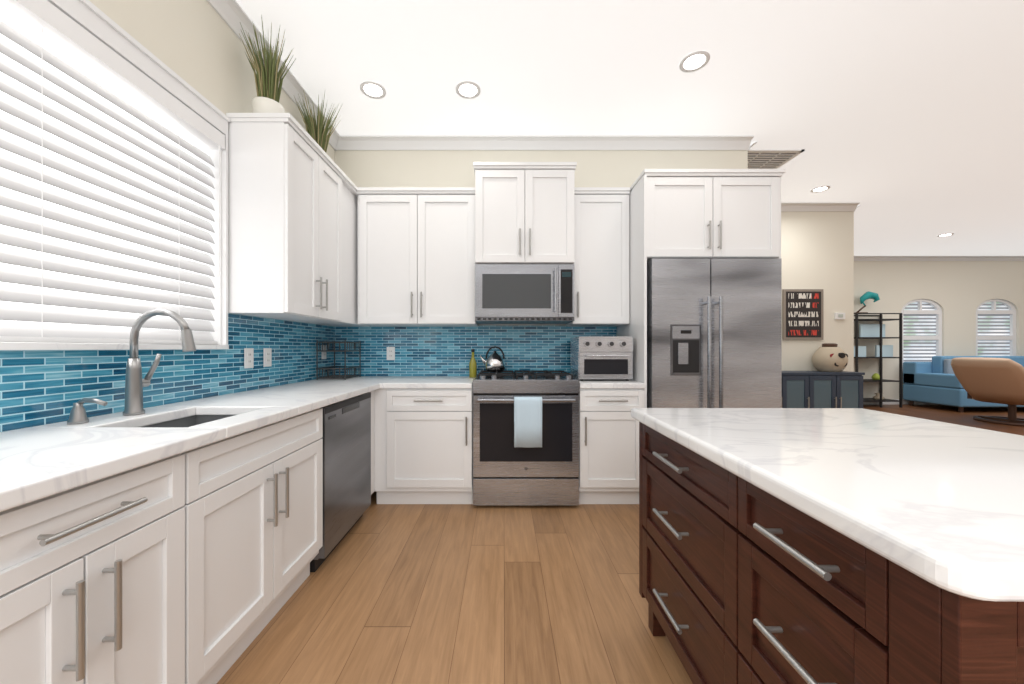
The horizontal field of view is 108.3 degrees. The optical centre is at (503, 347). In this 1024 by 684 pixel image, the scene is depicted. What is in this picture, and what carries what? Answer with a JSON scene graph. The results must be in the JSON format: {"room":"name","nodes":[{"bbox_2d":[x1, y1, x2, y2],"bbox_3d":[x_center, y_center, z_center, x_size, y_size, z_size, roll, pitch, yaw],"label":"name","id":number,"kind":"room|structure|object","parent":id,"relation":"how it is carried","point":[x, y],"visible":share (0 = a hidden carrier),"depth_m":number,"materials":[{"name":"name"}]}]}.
{"room":"kitchen","nodes":[
{"label":"kitchen","id":0,"kind":"room"},
{"bbox_2d":[89,0,1023,398],"bbox_3d":[5.420,-0.351,2.225,14.160,2.970,10.770,0,0,0],"label":"wall","id":1,"kind":"structure","parent":0,"point":[189,37],"depth_m":3.28,"materials":[{"name":"beige paint"}]},
{"bbox_2d":[0,0,229,349],"bbox_3d":[-1.562,-0.613,1.180,0.195,1.237,1.610,0,0,0],"label":"window","id":2,"kind":"structure","parent":1,"relation":"in","point":[84,13],"depth_m":1.56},
{"bbox_2d":[0,0,224,344],"bbox_3d":[-1.534,-0.571,1.210,0.133,1.105,1.492,0,0,0],"label":"window blinds","id":3,"kind":"object","parent":2,"relation":"attached to","point":[40,20],"depth_m":1.38,"materials":[{"name":"white plastic"}]},
{"bbox_2d":[244,348,253,367],"bbox_3d":[-1.488,0.059,2.160,0.008,0.116,0.072,0,0,0],"label":"outlet","id":4,"kind":"object","parent":1,"relation":"attached to","point":[248,352],"visible":1,"depth_m":2.15,"materials":[{"name":"white plastic"}]},
{"bbox_2d":[263,348,271,366],"bbox_3d":[-1.488,0.059,2.330,0.008,0.116,0.072,0,0,0],"label":"outlet","id":5,"kind":"object","parent":1,"relation":"attached to","point":[267,352],"visible":1,"depth_m":2.32,"materials":[{"name":"white plastic"}]},
{"bbox_2d":[226,113,368,326],"bbox_3d":[-1.313,-0.728,2.632,0.364,1.076,1.285,0,0,0],"label":"upper cabinet","id":6,"kind":"object","parent":1,"relation":"attached to","point":[293,211],"visible":0.93,"depth_m":2.02,"materials":[{"name":"white wood"}]},
{"bbox_2d":[239,15,294,112],"bbox_3d":[-1.347,-1.548,2.133,0.248,0.507,0.280,0,0,0],"label":"plant","id":7,"kind":"object","parent":6,"relation":"on","point":[267,99],"visible":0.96,"depth_m":2.08,"materials":[{"name":"green plant"}]},
{"bbox_2d":[295,90,339,151],"bbox_3d":[-1.330,-1.550,2.702,0.282,0.509,0.356,0,0,0],"label":"plant","id":8,"kind":"object","parent":6,"relation":"on","point":[317,131],"visible":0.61,"depth_m":2.66,"materials":[{"name":"green plant"}]},
{"bbox_2d":[0,313,616,431],"bbox_3d":[-0.249,0.029,0.139,2.498,0.459,6.278,0,0,0],"label":"tile backsplash","id":9,"kind":"structure","parent":1,"relation":"attached to","point":[38,387],"depth_m":2.25,"materials":[{"name":"blue tile"}]},
{"bbox_2d":[322,345,325,358],"bbox_3d":[-1.488,0.034,3.060,0.008,0.116,0.072,0,0,0],"label":"outlet","id":10,"kind":"object","parent":1,"relation":"attached to","point":[324,346],"visible":0.77,"depth_m":3.06,"materials":[{"name":"white plastic"}]},
{"bbox_2d":[387,347,394,359],"bbox_3d":[-1.000,0.049,3.268,0.072,0.116,0.008,0,0,0],"label":"outlet","id":11,"kind":"object","parent":1,"relation":"attached to","point":[390,350],"visible":1,"depth_m":3.27,"materials":[{"name":"white plastic"}]},
{"bbox_2d":[357,162,629,326],"bbox_3d":[-0.086,-0.800,3.028,2.164,1.221,0.494,0,0,0],"label":"upper cabinet","id":12,"kind":"object","parent":1,"relation":"attached to","point":[419,248],"visible":1,"depth_m":2.93,"materials":[{"name":"white wood"}]},
{"bbox_2d":[475,264,573,324],"bbox_3d":[0.159,-0.424,3.028,0.760,0.433,0.496,0,0,0],"label":"microwave","id":13,"kind":"object","parent":12,"relation":"attached to","point":[505,294],"visible":1,"depth_m":2.83,"materials":[{"name":"silver metal"}]},
{"bbox_2d":[207,0,1023,260],"bbox_3d":[5.420,-1.793,2.225,13.840,0.084,10.450,0,0,0],"label":"crown molding","id":14,"kind":"structure","parent":1,"relation":"attached to","point":[231,12],"depth_m":3.24,"materials":[{"name":"white wood"}]},
{"bbox_2d":[782,289,822,339],"bbox_3d":[3.825,-0.428,4.736,0.510,0.645,0.024,0,0,0],"label":"sign board","id":15,"kind":"object","parent":1,"relation":"attached to","point":[802,309],"visible":1,"depth_m":4.72,"materials":[{"name":"black"}]},
{"bbox_2d":[834,313,844,318],"bbox_3d":[4.300,-0.408,4.735,0.120,0.085,0.026,0,0,0],"label":"thermostat","id":16,"kind":"object","parent":1,"relation":"attached to","point":[836,315],"visible":1,"depth_m":4.72,"materials":[{"name":"white plastic"}]},
{"bbox_2d":[863,399,931,403],"bbox_3d":[6.770,1.084,6.093,11.140,0.100,2.715,0,0,0],"label":"baseboard","id":17,"kind":"structure","parent":1,"relation":"attached to","point":[903,400],"depth_m":7.44,"materials":[{"name":"white wood"}]},
{"bbox_2d":[901,299,941,370],"bbox_3d":[8.430,-0.260,7.508,0.856,1.463,0.065,0,0,0],"label":"window","id":18,"kind":"structure","parent":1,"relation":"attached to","point":[921,318],"depth_m":7.54,"materials":[{"name":"white"}]},
{"bbox_2d":[976,299,1015,355],"bbox_3d":[9.930,-0.260,7.508,0.856,1.463,0.065,0,0,0],"label":"arched window","id":19,"kind":"structure","parent":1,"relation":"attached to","point":[995,318],"depth_m":7.54,"materials":[{"name":"white"}]},
{"bbox_2d":[217,404,1023,683],"bbox_3d":[5.150,1.164,2.600,14.700,0.060,11.200,0,0,0],"label":"floor","id":20,"kind":"structure","parent":0,"point":[412,593],"depth_m":1.64,"materials":[{"name":"brown wood"}]},
{"bbox_2d":[0,387,643,683],"bbox_3d":[-0.249,0.712,0.537,2.491,0.845,5.475,0,0,0],"label":"base cabinet","id":21,"kind":"object","parent":20,"relation":"on","point":[167,570],"visible":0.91,"depth_m":1.12,"materials":[{"name":"white wood"}]},
{"bbox_2d":[0,376,644,511],"bbox_3d":[-0.249,0.268,0.537,2.491,0.038,5.475,0,0,0],"label":"countertop","id":22,"kind":"structure","parent":21,"relation":"on","point":[37,462],"depth_m":1.12,"materials":[{"name":"stone"}]},
{"bbox_2d":[67,398,107,424],"bbox_3d":[-1.376,0.207,1.225,0.116,0.083,0.048,0,0,0],"label":"soap dispenser","id":23,"kind":"object","parent":22,"relation":"on","point":[78,415],"visible":1,"depth_m":1.22,"materials":[{"name":"silver metal"}]},
{"bbox_2d":[123,309,195,415],"bbox_3d":[-1.287,0.051,1.403,0.257,0.396,0.096,0,0,0],"label":"faucet","id":24,"kind":"object","parent":22,"relation":"on","point":[134,383],"visible":1,"depth_m":1.37,"materials":[{"name":"silver metal"}]},
{"bbox_2d":[144,415,234,426],"bbox_3d":[-1.155,0.394,1.371,0.346,0.212,0.445,0,0,0],"label":"sink","id":25,"kind":"object","parent":22,"relation":"in","point":[194,420],"visible":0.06,"depth_m":1.56,"materials":[{"name":"silver metal"}]},
{"bbox_2d":[316,340,360,379],"bbox_3d":[-1.355,0.094,3.050,0.230,0.310,0.310,0,0,0],"label":"rack","id":26,"kind":"object","parent":22,"relation":"on","point":[333,376],"visible":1,"depth_m":2.94,"materials":[{"name":"grey metal"}]},
{"bbox_2d":[469,349,476,377],"bbox_3d":[-0.262,0.129,3.120,0.064,0.240,0.064,0,0,0],"label":"oil bottle","id":27,"kind":"object","parent":22,"relation":"on","point":[472,364],"visible":0.98,"depth_m":3.10,"materials":[{"name":"yellow"}]},
{"bbox_2d":[570,337,632,380],"bbox_3d":[0.764,0.081,2.924,0.408,0.334,0.393,0,0,0],"label":"toaster oven","id":28,"kind":"object","parent":22,"relation":"on","point":[590,357],"visible":0.99,"depth_m":2.77,"materials":[{"name":"silver metal"}]},
{"bbox_2d":[310,392,370,571],"bbox_3d":[-1.196,0.713,2.183,0.597,0.842,0.650,0,0,0],"label":"dishwasher","id":29,"kind":"object","parent":20,"relation":"on","point":[346,438],"visible":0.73,"depth_m":2.09,"materials":[{"name":"silver metal"}]},
{"bbox_2d":[473,370,578,504],"bbox_3d":[0.155,0.662,2.909,0.752,0.943,0.733,0,0,0],"label":"range","id":30,"kind":"object","parent":20,"relation":"on","point":[504,473],"visible":0.98,"depth_m":2.60,"materials":[{"name":"silver metal"}]},
{"bbox_2d":[479,346,504,370],"bbox_3d":[-0.082,0.086,3.110,0.192,0.207,0.175,0,0,39],"label":"kettle","id":31,"kind":"object","parent":30,"relation":"on","point":[494,362],"visible":1,"depth_m":3.05,"materials":[{"name":"silver metal"}]},
{"bbox_2d":[514,397,541,447],"bbox_3d":[0.166,0.509,2.557,0.192,0.346,0.054,0,0,0],"label":"towel","id":32,"kind":"object","parent":30,"relation":"hanging from","point":[527,410],"visible":1,"depth_m":2.53,"materials":[{"name":"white fabric"}]},
{"bbox_2d":[617,169,784,407],"bbox_3d":[1.502,-0.071,2.943,1.004,2.410,0.664,0,0,0],"label":"cabinet","id":33,"kind":"object","parent":20,"relation":"on","point":[674,213],"visible":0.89,"depth_m":2.66,"materials":[{"name":"white wood"}]},
{"bbox_2d":[647,259,781,407],"bbox_3d":[1.501,0.252,2.909,0.914,1.765,0.734,0,0,0],"label":"refrigerator","id":34,"kind":"object","parent":20,"relation":"on","point":[714,326],"visible":0.56,"depth_m":2.61,"materials":[{"name":"silver metal"}]},
{"bbox_2d":[782,371,864,407],"bbox_3d":[3.600,0.712,4.524,1.310,0.845,0.392,0,0,0],"label":"console","id":35,"kind":"object","parent":20,"relation":"on","point":[800,389],"visible":0.36,"depth_m":4.37,"materials":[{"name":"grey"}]},
{"bbox_2d":[812,343,847,371],"bbox_3d":[4.000,0.116,4.541,0.339,0.345,0.348,0,0,0],"label":"vase","id":36,"kind":"object","parent":35,"relation":"on","point":[829,357],"visible":1,"depth_m":4.44,"materials":[{"name":"beige ceramic"}]},
{"bbox_2d":[639,422,1023,683],"bbox_3d":[0.984,0.714,0.992,0.935,0.840,1.090,0,0,0],"label":"kitchen island","id":37,"kind":"object","parent":20,"relation":"on","point":[745,586],"visible":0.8,"depth_m":0.74,"materials":[{"name":"brown wood"}]},
{"bbox_2d":[631,408,1023,601],"bbox_3d":[1.005,0.270,0.980,0.962,0.043,1.130,0,0,0],"label":"countertop","id":38,"kind":"structure","parent":37,"relation":"on","point":[943,502],"depth_m":0.72,"materials":[{"name":"white stone"}]},
{"bbox_2d":[854,313,901,407],"bbox_3d":[7.140,0.234,7.235,0.870,1.800,0.400,0,0,0],"label":"shelf unit","id":39,"kind":"object","parent":20,"relation":"on","point":[866,331],"visible":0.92,"depth_m":7.08,"materials":[{"name":"black metal"},{"name":"blue paper"}]},
{"bbox_2d":[854,291,879,313],"bbox_3d":[7.114,-0.886,7.250,0.468,0.439,0.150,0,0,0],"label":"lamp","id":40,"kind":"object","parent":39,"relation":"on","point":[868,295],"visible":0.96,"depth_m":7.21,"materials":[{"name":"teal"}]},
{"bbox_2d":[903,356,1023,412],"bbox_3d":[9.575,0.644,6.905,3.250,0.980,0.970,0,0,0],"label":"sofa","id":41,"kind":"object","parent":20,"relation":"on","point":[934,382],"visible":0.49,"depth_m":6.93,"materials":[{"name":"blue fabric"}]},
{"bbox_2d":[951,357,1023,426],"bbox_3d":[7.473,0.635,5.540,1.320,0.998,0.830,0,0,-18],"label":"swivel chair","id":42,"kind":"object","parent":20,"relation":"on","point":[991,380],"visible":1,"depth_m":5.45,"materials":[{"name":"brown leather"}]},
{"bbox_2d":[236,0,1023,255],"bbox_3d":[5.150,-1.876,2.600,14.700,0.080,11.200,0,0,0],"label":"ceiling","id":43,"kind":"structure","parent":0,"point":[911,112],"depth_m":2.52,"materials":[{"name":"white paint"}]},
{"bbox_2d":[360,81,385,98],"bbox_3d":[-0.930,-1.832,2.630,0.176,0.008,0.176,0,0,0],"label":"recessed light","id":44,"kind":"object","parent":43,"relation":"in","point":[371,89],"visible":1,"depth_m":2.62,"materials":[{"name":"white"}]},
{"bbox_2d":[456,81,480,98],"bbox_3d":[-0.255,-1.832,2.630,0.176,0.008,0.176,0,0,0],"label":"recessed light","id":45,"kind":"object","parent":43,"relation":"in","point":[464,89],"visible":1,"depth_m":2.62,"materials":[{"name":"white"}]},
{"bbox_2d":[679,50,709,72],"bbox_3d":[1.220,-1.832,2.370,0.176,0.008,0.176,0,0,0],"label":"recessed light","id":46,"kind":"object","parent":43,"relation":"in","point":[694,61],"visible":1,"depth_m":2.37,"materials":[{"name":"white"}]},
{"bbox_2d":[748,149,804,168],"bbox_3d":[2.500,-1.830,3.630,0.560,0.012,0.420,0,0,0],"label":"ceiling vent","id":47,"kind":"object","parent":43,"relation":"in","point":[757,158],"visible":0.57,"depth_m":3.54,"materials":[{"name":"white metal"}]},
{"bbox_2d":[810,186,829,192],"bbox_3d":[3.650,-1.832,4.270,0.176,0.008,0.176,0,0,0],"label":"recessed light","id":48,"kind":"object","parent":43,"relation":"in","point":[821,188],"visible":1,"depth_m":4.27,"materials":[{"name":"white"}]},
{"bbox_2d":[937,233,953,236],"bbox_3d":[7.160,-1.832,6.000,0.176,0.008,0.176,0,0,0],"label":"recessed light","id":49,"kind":"object","parent":43,"relation":"in","point":[947,234],"visible":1,"depth_m":5.98,"materials":[{"name":"white"}]}
]}

